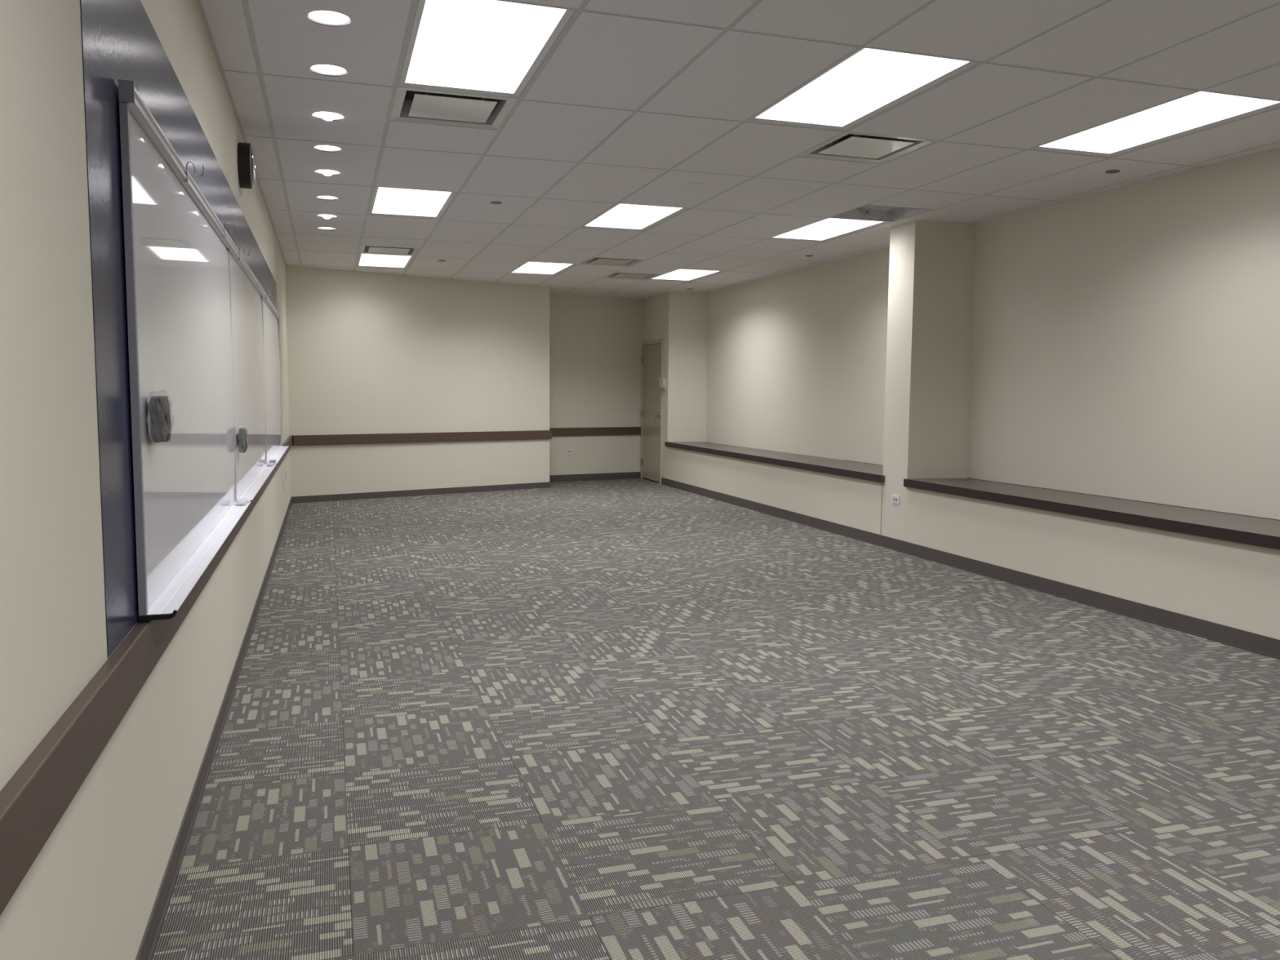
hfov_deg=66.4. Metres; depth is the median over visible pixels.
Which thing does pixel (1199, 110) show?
recessed light
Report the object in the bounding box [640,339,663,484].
door
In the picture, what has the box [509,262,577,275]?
recessed light
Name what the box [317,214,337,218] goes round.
recessed light
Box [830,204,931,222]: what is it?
ceiling vent
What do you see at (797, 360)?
wall
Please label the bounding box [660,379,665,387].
wall thermostat
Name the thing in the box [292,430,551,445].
trim
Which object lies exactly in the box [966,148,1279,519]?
wall
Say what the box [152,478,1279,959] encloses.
floor
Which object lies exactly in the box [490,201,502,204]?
sprinkler cover
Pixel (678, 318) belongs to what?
wall
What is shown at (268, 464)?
pack
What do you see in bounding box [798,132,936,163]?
ceiling vent
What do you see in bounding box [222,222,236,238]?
hook
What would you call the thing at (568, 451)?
wall outlet
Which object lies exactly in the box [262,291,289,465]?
whiteboard
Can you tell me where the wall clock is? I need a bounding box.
[237,142,256,188]
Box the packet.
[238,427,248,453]
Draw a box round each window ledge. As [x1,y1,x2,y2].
[664,441,884,484]
[903,477,1279,552]
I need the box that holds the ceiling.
[195,0,1279,298]
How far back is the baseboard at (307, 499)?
12.75 m
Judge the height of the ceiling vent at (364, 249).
0.101 m
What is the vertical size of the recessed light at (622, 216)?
0.032 m
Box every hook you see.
[184,161,204,183]
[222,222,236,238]
[237,246,249,260]
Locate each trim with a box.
[0,435,292,915]
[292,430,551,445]
[549,426,640,435]
[880,485,882,527]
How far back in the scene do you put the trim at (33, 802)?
1.64 m
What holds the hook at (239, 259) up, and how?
attached to the whiteboard at (252, 471)
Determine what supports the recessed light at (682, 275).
in the ceiling
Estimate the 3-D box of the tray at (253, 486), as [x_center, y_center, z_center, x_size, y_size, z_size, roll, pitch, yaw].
[-2.256,0.000,5.801,0.080,0.013,2.423,-1,5,-18]
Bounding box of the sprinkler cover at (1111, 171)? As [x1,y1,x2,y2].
[1105,169,1119,173]
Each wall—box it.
[0,0,291,959]
[285,265,549,497]
[549,293,642,475]
[642,291,707,478]
[666,448,1279,639]
[706,248,889,465]
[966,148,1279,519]
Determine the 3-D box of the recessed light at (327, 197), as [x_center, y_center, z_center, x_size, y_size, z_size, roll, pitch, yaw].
[-2.387,-2.180,7.473,0.184,0.046,0.184,-1,5,-18]
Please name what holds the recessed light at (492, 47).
in the ceiling
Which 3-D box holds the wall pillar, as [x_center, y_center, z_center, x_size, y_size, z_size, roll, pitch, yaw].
[2.692,-0.859,8.658,0.915,2.947,0.450,-1,5,-18]
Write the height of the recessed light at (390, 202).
0.032 m
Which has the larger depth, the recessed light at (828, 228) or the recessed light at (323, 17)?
the recessed light at (828, 228)
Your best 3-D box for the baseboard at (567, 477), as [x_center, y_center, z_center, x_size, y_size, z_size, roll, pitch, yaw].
[-0.755,-0.046,15.182,1.792,0.102,0.012,-3,6,-30]
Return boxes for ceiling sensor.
[558,253,573,256]
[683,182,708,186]
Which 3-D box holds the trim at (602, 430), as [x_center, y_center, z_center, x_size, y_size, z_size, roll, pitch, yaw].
[-0.746,-0.750,15.110,1.789,0.122,0.030,-3,6,-30]
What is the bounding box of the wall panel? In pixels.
[80,0,276,657]
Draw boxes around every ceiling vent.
[359,245,419,255]
[390,87,517,128]
[581,257,644,266]
[604,272,660,279]
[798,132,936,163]
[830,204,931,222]
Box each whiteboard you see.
[118,79,251,621]
[229,240,275,502]
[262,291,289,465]
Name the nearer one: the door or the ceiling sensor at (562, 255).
the ceiling sensor at (562, 255)
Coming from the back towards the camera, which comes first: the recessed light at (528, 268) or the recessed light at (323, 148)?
the recessed light at (528, 268)
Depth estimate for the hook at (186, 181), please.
3.06 m
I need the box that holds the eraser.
[149,395,171,442]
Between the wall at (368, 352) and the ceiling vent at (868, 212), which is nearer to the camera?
the ceiling vent at (868, 212)
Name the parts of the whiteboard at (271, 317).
rail, edge trim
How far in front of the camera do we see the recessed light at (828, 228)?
8.81 m
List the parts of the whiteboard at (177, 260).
frame, rail, edge trim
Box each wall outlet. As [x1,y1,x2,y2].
[566,448,573,453]
[891,494,899,504]
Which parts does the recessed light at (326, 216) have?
bulb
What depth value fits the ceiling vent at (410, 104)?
5.15 m
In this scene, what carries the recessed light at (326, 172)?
in the ceiling
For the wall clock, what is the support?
attached to the wall at (91, 891)
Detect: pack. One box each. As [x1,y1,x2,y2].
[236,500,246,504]
[266,462,273,466]
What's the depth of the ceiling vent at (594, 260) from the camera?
11.10 m
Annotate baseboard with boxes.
[135,497,292,959]
[291,481,550,503]
[549,471,640,482]
[661,477,1279,659]
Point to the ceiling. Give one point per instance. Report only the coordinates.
(636, 102)
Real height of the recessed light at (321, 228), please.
0.046 m
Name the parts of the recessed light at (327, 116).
bulb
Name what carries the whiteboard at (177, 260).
attached to the wall panel
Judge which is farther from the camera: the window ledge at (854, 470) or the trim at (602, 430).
the trim at (602, 430)
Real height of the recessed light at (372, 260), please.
0.032 m
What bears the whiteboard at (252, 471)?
attached to the wall panel
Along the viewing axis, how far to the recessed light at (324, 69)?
4.52 m
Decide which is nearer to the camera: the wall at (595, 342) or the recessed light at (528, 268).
the recessed light at (528, 268)
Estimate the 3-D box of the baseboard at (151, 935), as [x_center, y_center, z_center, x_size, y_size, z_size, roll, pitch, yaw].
[-1.856,0.921,4.467,0.012,0.080,15.440,-1,5,-18]
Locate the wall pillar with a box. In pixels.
[880,220,976,541]
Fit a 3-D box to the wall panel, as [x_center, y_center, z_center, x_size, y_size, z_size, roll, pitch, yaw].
[-2.258,-0.745,5.610,0.001,1.546,7.734,-1,5,-18]
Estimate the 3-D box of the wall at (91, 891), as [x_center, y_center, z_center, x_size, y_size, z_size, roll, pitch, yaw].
[-1.976,-0.521,4.484,0.150,2.947,16.000,-1,5,-18]
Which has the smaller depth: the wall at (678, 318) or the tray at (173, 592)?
the tray at (173, 592)
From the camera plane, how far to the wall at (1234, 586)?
6.75 m
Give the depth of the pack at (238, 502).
4.51 m
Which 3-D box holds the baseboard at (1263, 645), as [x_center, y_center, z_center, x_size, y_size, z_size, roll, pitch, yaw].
[2.867,0.749,6.676,0.012,0.102,16.800,-1,5,-18]
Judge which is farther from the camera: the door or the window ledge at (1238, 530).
the door
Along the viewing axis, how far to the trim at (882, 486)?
8.83 m
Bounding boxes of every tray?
[146,501,251,614]
[236,464,275,502]
[266,445,288,464]
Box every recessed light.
[307,10,351,26]
[310,64,347,75]
[311,111,344,120]
[313,145,342,151]
[315,169,340,175]
[315,195,338,199]
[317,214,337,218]
[317,226,336,230]
[355,253,414,268]
[368,186,456,218]
[398,0,576,97]
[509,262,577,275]
[580,203,688,231]
[648,269,724,281]
[747,47,979,130]
[768,217,888,241]
[1031,90,1279,156]
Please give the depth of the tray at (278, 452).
7.99 m
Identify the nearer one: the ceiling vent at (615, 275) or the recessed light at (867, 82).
the recessed light at (867, 82)
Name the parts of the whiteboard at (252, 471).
rail, edge trim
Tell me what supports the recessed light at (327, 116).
in the ceiling
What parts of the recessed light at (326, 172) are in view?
bulb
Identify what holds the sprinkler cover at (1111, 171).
attached to the ceiling
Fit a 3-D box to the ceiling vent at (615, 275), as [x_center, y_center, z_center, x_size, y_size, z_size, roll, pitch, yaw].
[-0.109,-2.630,12.381,0.586,0.101,0.586,-1,5,-18]
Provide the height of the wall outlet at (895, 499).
0.072 m

